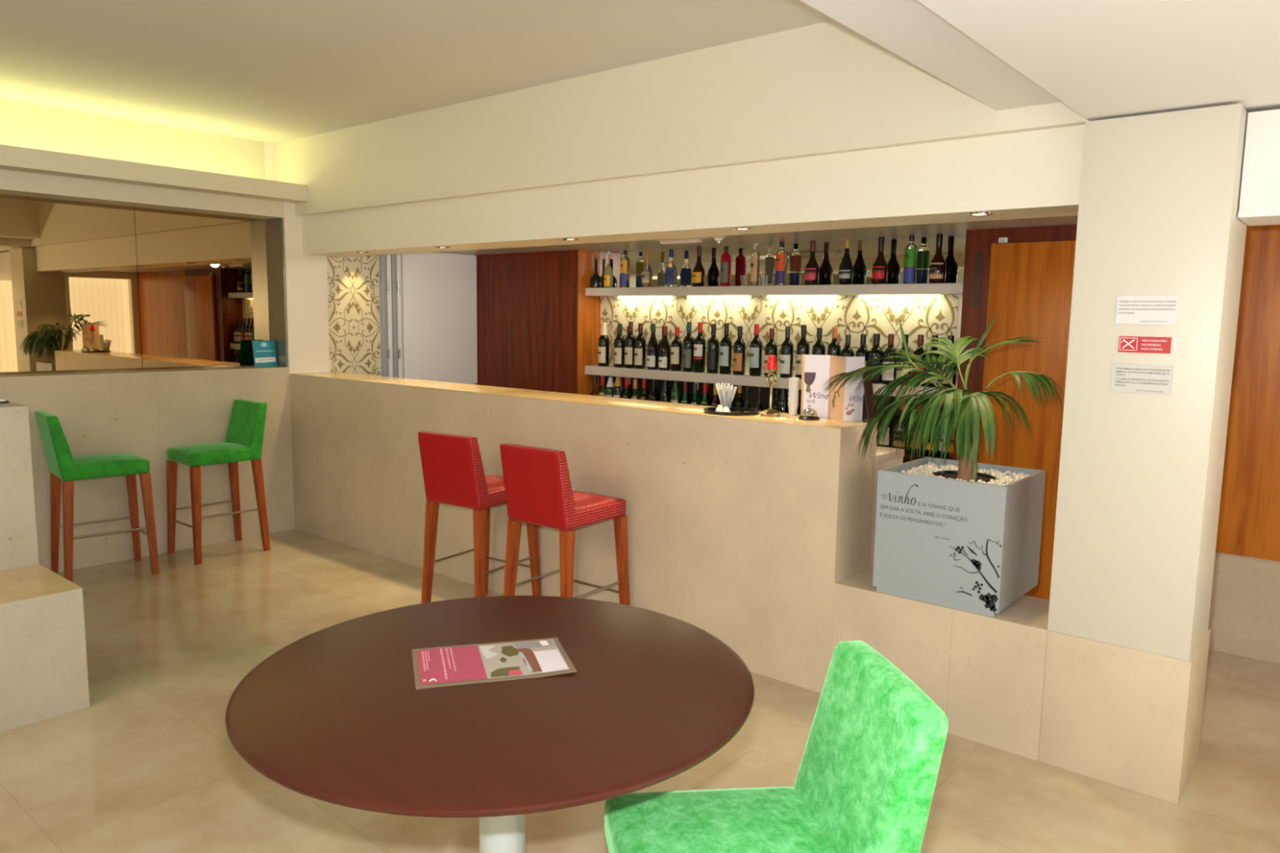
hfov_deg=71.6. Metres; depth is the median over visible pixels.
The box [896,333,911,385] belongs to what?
wine bottle
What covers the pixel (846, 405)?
menu card
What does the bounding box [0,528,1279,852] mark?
floor
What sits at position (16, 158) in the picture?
trim
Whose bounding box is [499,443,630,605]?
bar stool
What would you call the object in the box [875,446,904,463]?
countertop
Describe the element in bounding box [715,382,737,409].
straws
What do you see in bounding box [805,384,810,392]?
print
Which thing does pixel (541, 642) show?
photo
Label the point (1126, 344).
no smoking sign
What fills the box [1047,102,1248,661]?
wall pillar
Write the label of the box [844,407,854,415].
print
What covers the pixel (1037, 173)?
soffit
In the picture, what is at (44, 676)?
step block
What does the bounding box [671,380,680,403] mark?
bottle
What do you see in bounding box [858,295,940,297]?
tube light
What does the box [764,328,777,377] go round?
wine bottle
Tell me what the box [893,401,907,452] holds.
bottle
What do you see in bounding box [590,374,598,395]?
bottle
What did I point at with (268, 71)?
ceiling
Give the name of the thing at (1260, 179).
lintel
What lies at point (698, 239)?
emergency light
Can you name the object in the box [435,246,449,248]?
recessed light
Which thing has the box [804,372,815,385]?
print
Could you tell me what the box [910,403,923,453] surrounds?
bottle
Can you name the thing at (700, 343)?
wine bottle
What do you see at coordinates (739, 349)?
wine bottle
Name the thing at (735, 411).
serving tray
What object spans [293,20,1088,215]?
wall
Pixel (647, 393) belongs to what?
bottle
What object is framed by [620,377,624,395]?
bottle
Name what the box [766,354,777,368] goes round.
candle
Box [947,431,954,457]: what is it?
bottle
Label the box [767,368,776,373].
cup
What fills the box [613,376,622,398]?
bottle
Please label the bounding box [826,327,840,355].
wine bottle
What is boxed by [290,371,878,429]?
countertop
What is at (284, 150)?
wall
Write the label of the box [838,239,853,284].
bottle
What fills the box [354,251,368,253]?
recessed light
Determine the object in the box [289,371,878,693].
bar counter
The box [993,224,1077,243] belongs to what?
wall
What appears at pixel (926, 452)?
bottle
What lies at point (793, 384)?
cup stack
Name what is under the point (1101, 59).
ceiling
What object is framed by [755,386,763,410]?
bottle
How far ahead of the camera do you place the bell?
3.78 m
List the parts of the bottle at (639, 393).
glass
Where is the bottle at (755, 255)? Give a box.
[750,243,759,285]
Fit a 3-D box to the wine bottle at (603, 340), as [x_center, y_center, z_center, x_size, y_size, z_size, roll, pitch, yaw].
[-0.272,-0.615,6.648,0.082,0.326,0.082,7,9,39]
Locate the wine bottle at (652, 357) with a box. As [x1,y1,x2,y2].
[646,323,658,369]
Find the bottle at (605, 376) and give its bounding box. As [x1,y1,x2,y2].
[604,375,606,393]
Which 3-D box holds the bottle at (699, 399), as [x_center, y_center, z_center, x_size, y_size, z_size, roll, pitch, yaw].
[0.394,-0.153,6.234,0.067,0.314,0.067,7,9,39]
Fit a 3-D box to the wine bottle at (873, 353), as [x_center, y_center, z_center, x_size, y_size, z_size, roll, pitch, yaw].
[1.399,-0.404,5.269,0.093,0.293,0.092,7,9,39]
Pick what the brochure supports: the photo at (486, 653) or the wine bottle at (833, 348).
the photo at (486, 653)
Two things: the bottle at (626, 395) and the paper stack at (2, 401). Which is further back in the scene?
the bottle at (626, 395)
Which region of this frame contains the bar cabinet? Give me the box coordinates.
[902,449,952,463]
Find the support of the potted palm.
on the ledge
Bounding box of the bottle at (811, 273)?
[804,240,819,284]
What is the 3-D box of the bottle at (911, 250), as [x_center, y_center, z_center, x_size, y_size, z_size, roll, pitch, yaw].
[1.553,-0.957,5.098,0.071,0.276,0.071,7,9,39]
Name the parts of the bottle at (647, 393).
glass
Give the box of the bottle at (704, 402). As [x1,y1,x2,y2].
[700,382,709,405]
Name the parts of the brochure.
text panel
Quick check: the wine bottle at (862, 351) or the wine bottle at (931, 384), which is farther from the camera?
the wine bottle at (862, 351)
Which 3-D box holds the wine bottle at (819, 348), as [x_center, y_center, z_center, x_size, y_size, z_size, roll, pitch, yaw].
[1.108,-0.452,5.508,0.082,0.320,0.081,7,9,39]
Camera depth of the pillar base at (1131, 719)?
2.94 m
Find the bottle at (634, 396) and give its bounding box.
[631,378,639,399]
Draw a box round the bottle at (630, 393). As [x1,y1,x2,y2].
[627,377,632,397]
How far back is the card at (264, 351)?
6.14 m
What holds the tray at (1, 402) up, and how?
on the paper stack at (2, 401)
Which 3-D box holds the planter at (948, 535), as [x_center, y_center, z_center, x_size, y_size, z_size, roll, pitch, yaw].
[1.247,0.406,3.471,0.480,0.476,0.471,7,9,39]
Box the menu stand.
[862,369,875,422]
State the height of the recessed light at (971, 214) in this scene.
0.006 m
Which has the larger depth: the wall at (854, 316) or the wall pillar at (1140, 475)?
the wall at (854, 316)
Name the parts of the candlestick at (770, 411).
stem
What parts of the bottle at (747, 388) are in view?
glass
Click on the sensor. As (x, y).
(1001, 240)
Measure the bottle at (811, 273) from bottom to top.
0.274 m
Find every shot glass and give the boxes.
[740,275,746,285]
[760,274,767,285]
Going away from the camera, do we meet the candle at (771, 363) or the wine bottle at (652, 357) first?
the candle at (771, 363)
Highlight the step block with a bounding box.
[0,401,89,733]
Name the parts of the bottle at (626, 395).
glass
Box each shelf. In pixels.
[585,283,963,296]
[585,364,956,399]
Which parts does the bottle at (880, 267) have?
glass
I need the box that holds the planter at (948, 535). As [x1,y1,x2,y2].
[872,457,1045,617]
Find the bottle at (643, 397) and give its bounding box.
[639,378,648,400]
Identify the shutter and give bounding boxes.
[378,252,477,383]
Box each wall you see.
[0,97,475,572]
[264,142,276,181]
[275,140,293,183]
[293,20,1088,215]
[475,249,577,394]
[577,249,600,395]
[599,294,958,453]
[952,228,994,462]
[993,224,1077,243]
[1208,551,1279,664]
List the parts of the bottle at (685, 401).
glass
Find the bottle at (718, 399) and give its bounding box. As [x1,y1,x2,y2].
[711,394,719,404]
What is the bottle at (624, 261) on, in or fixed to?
on the shelf at (915, 288)
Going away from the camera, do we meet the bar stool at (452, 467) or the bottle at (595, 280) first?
the bar stool at (452, 467)
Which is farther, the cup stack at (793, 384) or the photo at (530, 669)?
the cup stack at (793, 384)
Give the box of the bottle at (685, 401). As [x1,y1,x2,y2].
[680,382,689,404]
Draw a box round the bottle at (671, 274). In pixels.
[664,248,677,287]
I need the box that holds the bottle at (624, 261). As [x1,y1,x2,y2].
[620,250,630,287]
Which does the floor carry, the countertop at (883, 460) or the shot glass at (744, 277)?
the countertop at (883, 460)
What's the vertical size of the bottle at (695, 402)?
0.312 m
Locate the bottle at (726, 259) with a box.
[720,246,731,286]
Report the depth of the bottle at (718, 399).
6.10 m
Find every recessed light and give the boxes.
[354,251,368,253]
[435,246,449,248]
[561,238,578,240]
[732,226,752,230]
[966,212,992,216]
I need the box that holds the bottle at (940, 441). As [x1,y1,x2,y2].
[937,405,950,457]
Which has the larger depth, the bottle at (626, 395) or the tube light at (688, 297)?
the bottle at (626, 395)
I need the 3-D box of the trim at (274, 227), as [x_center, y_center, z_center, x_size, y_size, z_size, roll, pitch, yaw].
[-2.516,-0.923,6.153,0.220,1.013,0.012,7,9,39]
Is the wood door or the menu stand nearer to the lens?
the menu stand
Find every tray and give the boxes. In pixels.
[0,400,8,403]
[703,406,759,415]
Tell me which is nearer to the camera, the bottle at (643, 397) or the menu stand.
the menu stand
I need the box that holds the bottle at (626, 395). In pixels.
[622,377,631,399]
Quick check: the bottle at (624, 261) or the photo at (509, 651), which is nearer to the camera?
the photo at (509, 651)
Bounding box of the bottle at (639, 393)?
[635,377,641,399]
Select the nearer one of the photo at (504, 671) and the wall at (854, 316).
the photo at (504, 671)
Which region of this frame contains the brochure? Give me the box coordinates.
[411,637,577,688]
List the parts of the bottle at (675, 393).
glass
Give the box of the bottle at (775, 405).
[772,387,779,410]
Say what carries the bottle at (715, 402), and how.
on the bar cabinet
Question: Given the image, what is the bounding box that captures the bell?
[798,404,820,420]
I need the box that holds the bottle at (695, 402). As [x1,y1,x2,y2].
[690,383,699,404]
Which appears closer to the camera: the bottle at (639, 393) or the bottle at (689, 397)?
the bottle at (689, 397)
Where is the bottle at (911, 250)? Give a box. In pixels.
[902,235,917,284]
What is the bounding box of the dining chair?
[604,640,948,852]
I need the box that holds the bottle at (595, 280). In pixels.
[590,257,601,288]
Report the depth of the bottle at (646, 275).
6.32 m
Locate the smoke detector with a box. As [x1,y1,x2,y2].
[711,235,726,244]
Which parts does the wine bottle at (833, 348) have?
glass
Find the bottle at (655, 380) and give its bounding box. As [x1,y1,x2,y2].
[655,379,659,401]
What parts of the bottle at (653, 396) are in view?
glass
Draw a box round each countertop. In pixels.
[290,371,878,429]
[871,446,904,565]
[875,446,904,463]
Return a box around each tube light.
[617,296,671,298]
[687,296,748,298]
[767,295,837,298]
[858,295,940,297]
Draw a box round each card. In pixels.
[252,340,277,367]
[800,354,864,421]
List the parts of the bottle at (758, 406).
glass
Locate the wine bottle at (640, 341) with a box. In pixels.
[634,323,645,368]
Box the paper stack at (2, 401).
[0,398,8,403]
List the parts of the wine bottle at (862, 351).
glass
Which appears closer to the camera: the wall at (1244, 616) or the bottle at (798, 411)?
the wall at (1244, 616)
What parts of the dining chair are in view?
seat, backrest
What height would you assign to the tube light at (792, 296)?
0.016 m
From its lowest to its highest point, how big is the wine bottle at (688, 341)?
0.342 m
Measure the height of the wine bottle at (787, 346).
0.326 m
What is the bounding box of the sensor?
[998,237,1008,243]
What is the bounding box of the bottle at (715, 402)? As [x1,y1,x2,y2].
[710,383,719,406]
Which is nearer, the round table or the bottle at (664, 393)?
the round table
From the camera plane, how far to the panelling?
4.00 m
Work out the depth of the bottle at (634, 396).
6.48 m
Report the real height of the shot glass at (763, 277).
0.070 m
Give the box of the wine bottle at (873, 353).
[867,333,884,383]
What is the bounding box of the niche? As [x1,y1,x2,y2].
[601,234,963,453]
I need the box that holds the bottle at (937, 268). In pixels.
[928,234,946,283]
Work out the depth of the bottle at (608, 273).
6.56 m
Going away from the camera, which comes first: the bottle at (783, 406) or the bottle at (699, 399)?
the bottle at (783, 406)
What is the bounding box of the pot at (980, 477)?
[932,470,995,482]
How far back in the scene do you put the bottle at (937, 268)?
4.97 m
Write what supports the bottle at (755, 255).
on the shelf at (915, 288)
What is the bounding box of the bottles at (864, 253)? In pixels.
[600,234,965,288]
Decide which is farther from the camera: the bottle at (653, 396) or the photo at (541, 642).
the bottle at (653, 396)
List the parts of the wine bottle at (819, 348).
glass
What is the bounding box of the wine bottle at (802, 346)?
[795,324,809,378]
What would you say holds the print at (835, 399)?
attached to the menu card at (846, 405)
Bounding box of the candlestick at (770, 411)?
[759,368,781,416]
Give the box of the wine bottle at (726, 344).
[719,323,732,373]
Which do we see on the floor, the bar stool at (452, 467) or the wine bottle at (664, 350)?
the bar stool at (452, 467)
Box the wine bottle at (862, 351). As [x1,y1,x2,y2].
[855,333,868,367]
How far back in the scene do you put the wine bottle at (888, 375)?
5.19 m
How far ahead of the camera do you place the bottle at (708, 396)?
6.16 m
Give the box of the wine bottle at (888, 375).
[881,333,897,384]
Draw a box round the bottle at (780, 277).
[774,241,787,285]
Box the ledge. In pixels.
[831,564,1049,760]
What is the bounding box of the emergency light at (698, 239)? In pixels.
[656,236,711,244]
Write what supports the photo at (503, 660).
on the brochure
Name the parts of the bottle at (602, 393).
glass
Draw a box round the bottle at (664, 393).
[660,381,670,402]
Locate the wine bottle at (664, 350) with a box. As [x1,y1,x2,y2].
[658,325,671,370]
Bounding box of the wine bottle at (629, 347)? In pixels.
[624,321,635,368]
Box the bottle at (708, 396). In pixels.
[701,382,711,406]
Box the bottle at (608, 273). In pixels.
[604,252,613,287]
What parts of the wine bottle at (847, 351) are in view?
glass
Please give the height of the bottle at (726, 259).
0.264 m
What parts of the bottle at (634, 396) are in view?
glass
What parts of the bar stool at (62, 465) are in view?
leg, backrest, leg, rail, rail, seat, leg, foot rail, leg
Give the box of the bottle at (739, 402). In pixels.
[734,385,744,407]
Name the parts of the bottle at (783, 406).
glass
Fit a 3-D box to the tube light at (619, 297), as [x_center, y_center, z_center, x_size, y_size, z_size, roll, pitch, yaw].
[0.031,-0.941,6.487,0.500,0.016,0.016,7,9,39]
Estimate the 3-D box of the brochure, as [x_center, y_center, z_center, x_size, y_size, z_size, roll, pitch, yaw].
[-0.332,0.524,1.989,0.344,0.006,0.226,-1,7,-15]
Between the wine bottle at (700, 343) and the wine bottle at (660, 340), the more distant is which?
the wine bottle at (660, 340)
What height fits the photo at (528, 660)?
0.001 m
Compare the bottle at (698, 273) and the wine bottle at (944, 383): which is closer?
the wine bottle at (944, 383)
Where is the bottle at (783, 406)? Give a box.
[777,388,788,413]
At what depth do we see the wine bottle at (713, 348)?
5.99 m
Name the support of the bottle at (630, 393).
on the bar cabinet
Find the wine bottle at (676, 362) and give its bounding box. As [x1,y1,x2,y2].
[670,327,682,370]
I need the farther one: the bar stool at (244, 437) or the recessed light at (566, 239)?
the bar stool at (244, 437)
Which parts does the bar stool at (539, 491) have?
leg, rail, backrest, leg, foot rail, rail, seat, leg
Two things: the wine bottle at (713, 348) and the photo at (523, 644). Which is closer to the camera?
the photo at (523, 644)
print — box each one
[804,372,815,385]
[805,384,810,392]
[831,391,839,407]
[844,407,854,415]
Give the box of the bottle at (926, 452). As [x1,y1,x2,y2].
[924,422,937,455]
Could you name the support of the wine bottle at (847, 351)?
on the shelf at (746, 380)
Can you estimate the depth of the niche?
5.05 m
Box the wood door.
[977,240,1075,599]
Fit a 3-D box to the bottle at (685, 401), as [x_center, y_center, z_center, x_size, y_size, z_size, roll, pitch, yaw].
[0.314,-0.154,6.208,0.083,0.318,0.083,7,9,39]
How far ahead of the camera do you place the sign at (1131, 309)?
2.77 m
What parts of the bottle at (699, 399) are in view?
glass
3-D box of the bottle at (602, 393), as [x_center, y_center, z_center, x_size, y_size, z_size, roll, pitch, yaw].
[-0.285,-0.223,6.703,0.083,0.318,0.083,7,9,39]
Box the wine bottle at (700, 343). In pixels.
[693,322,706,372]
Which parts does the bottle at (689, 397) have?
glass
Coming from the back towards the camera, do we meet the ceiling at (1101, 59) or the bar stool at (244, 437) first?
the bar stool at (244, 437)
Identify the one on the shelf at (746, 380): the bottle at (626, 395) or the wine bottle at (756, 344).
the wine bottle at (756, 344)
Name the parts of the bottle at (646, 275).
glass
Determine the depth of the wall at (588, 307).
6.70 m
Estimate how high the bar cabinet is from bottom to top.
0.763 m
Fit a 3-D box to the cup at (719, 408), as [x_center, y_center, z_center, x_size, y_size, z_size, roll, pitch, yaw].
[0.360,-0.083,3.996,0.044,0.030,0.044,7,9,39]
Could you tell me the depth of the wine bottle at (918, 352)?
5.07 m
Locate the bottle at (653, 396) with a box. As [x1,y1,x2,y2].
[648,379,658,401]
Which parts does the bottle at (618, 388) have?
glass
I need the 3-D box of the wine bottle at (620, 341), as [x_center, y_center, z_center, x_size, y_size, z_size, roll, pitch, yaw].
[-0.150,-0.598,6.548,0.082,0.320,0.082,7,9,39]
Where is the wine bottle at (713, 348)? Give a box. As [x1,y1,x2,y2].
[706,324,719,373]
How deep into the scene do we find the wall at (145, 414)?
5.60 m
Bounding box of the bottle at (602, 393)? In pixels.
[598,375,605,396]
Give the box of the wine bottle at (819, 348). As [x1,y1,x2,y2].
[812,327,825,355]
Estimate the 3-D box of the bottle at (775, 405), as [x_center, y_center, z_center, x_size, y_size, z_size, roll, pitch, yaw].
[0.893,-0.095,5.822,0.067,0.314,0.067,-2,8,-25]
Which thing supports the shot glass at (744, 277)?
on the shelf at (915, 288)
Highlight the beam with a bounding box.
[795,0,1062,110]
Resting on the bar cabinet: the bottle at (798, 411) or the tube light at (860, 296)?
the bottle at (798, 411)
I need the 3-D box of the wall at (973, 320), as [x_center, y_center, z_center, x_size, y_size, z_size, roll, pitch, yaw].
[1.903,-0.061,4.963,0.145,2.012,0.370,7,9,39]
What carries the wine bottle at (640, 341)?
on the shelf at (746, 380)
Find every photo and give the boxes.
[479,645,498,658]
[490,666,520,677]
[500,657,506,662]
[501,645,519,657]
[513,640,553,648]
[516,648,542,672]
[520,652,533,671]
[539,640,549,645]
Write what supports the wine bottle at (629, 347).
on the shelf at (746, 380)
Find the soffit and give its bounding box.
[438,215,1077,254]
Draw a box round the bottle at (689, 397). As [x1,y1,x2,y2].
[682,382,691,404]
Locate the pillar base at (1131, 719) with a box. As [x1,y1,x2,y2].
[1037,629,1210,804]
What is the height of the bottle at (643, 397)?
0.324 m
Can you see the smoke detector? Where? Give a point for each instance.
(718, 238)
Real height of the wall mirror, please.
1.011 m
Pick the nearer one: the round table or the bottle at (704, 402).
the round table
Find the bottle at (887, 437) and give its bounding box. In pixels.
[878,395,892,447]
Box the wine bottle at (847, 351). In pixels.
[840,334,853,356]
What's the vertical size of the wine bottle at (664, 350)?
0.309 m
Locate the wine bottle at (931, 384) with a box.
[924,334,940,386]
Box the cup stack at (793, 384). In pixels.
[787,377,799,415]
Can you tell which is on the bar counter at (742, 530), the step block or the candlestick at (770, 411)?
the candlestick at (770, 411)
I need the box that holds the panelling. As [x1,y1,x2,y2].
[1215,224,1279,561]
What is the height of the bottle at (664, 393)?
0.312 m
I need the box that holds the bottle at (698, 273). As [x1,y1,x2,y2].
[692,245,705,286]
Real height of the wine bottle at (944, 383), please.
0.293 m
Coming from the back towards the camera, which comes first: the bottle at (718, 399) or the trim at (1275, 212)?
the bottle at (718, 399)
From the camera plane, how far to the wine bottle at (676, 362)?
6.19 m
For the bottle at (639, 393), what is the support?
on the bar cabinet
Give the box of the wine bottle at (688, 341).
[682,321,694,371]
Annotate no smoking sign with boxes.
[1118,336,1171,353]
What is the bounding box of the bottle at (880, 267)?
[871,236,888,284]
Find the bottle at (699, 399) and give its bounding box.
[691,382,701,404]
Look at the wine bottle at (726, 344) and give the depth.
5.92 m
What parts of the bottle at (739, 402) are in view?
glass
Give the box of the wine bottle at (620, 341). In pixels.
[613,323,625,367]
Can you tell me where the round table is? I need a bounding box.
[225,595,754,852]
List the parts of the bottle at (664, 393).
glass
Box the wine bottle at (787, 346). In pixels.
[779,326,793,377]
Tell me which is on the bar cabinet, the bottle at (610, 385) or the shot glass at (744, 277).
the bottle at (610, 385)
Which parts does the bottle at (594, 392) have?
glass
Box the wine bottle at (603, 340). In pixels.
[598,322,608,366]
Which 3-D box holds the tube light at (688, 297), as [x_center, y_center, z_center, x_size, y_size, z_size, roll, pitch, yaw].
[0.530,-0.883,6.074,0.500,0.016,0.016,7,9,39]
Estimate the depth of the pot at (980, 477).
3.46 m
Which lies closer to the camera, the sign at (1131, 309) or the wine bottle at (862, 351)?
the sign at (1131, 309)
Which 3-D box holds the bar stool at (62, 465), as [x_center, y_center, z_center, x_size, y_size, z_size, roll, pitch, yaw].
[-3.105,0.384,5.083,0.495,0.950,0.409,-6,10,-43]
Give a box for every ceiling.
[0,0,831,143]
[917,0,1279,120]
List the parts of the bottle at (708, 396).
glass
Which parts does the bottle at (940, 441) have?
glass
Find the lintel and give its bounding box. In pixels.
[1238,108,1279,226]
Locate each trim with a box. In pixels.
[0,144,307,203]
[265,217,288,367]
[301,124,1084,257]
[1237,209,1279,217]
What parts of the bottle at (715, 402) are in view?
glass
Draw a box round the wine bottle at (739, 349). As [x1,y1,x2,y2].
[733,325,746,374]
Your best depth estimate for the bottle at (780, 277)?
5.62 m
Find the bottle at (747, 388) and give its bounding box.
[743,386,751,408]
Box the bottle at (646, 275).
[641,249,653,287]
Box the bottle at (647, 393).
[645,378,649,398]
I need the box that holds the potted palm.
[819,315,1062,617]
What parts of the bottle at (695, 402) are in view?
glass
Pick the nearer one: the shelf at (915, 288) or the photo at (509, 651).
the photo at (509, 651)
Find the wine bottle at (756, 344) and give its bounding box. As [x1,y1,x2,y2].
[749,324,762,376]
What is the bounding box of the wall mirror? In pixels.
[0,193,269,374]
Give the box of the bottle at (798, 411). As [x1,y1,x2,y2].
[796,405,800,414]
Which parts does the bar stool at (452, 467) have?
leg, rail, backrest, leg, leg, seat, foot rail, rail, leg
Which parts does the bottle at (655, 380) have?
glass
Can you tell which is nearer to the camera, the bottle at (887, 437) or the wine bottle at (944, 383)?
the wine bottle at (944, 383)
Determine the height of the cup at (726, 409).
0.030 m
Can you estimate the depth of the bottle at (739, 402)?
5.98 m
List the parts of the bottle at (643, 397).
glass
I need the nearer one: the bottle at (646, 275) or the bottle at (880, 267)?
the bottle at (880, 267)
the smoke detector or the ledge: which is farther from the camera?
the smoke detector
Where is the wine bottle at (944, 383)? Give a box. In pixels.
[941,335,956,387]
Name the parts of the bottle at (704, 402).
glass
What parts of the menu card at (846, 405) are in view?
menu panel, menu panel, menu panel, menu panel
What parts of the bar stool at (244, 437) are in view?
leg, foot rail, leg, rail, seat, rail, leg, backrest, leg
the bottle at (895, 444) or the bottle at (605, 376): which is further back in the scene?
the bottle at (605, 376)
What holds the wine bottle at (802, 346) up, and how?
on the shelf at (746, 380)
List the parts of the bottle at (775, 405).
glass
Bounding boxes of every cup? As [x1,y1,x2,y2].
[715,404,723,412]
[721,406,730,412]
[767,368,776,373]
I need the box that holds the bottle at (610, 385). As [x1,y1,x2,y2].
[605,377,613,397]
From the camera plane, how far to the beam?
2.39 m
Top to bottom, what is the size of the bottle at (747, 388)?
0.312 m
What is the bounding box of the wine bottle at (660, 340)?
[658,327,662,348]
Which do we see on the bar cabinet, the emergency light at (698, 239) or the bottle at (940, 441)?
the bottle at (940, 441)
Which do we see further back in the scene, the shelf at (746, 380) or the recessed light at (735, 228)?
the shelf at (746, 380)
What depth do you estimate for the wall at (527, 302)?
6.96 m
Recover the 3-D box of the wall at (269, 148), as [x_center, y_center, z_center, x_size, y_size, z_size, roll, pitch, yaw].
[-2.815,-1.791,6.369,0.669,0.438,0.080,7,9,39]
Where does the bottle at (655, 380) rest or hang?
on the bar cabinet
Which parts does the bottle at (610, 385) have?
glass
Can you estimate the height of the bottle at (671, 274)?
0.264 m
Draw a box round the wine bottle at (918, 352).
[911,334,925,386]
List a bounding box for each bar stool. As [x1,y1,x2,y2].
[35,410,159,582]
[166,399,270,564]
[417,431,541,603]
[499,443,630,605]
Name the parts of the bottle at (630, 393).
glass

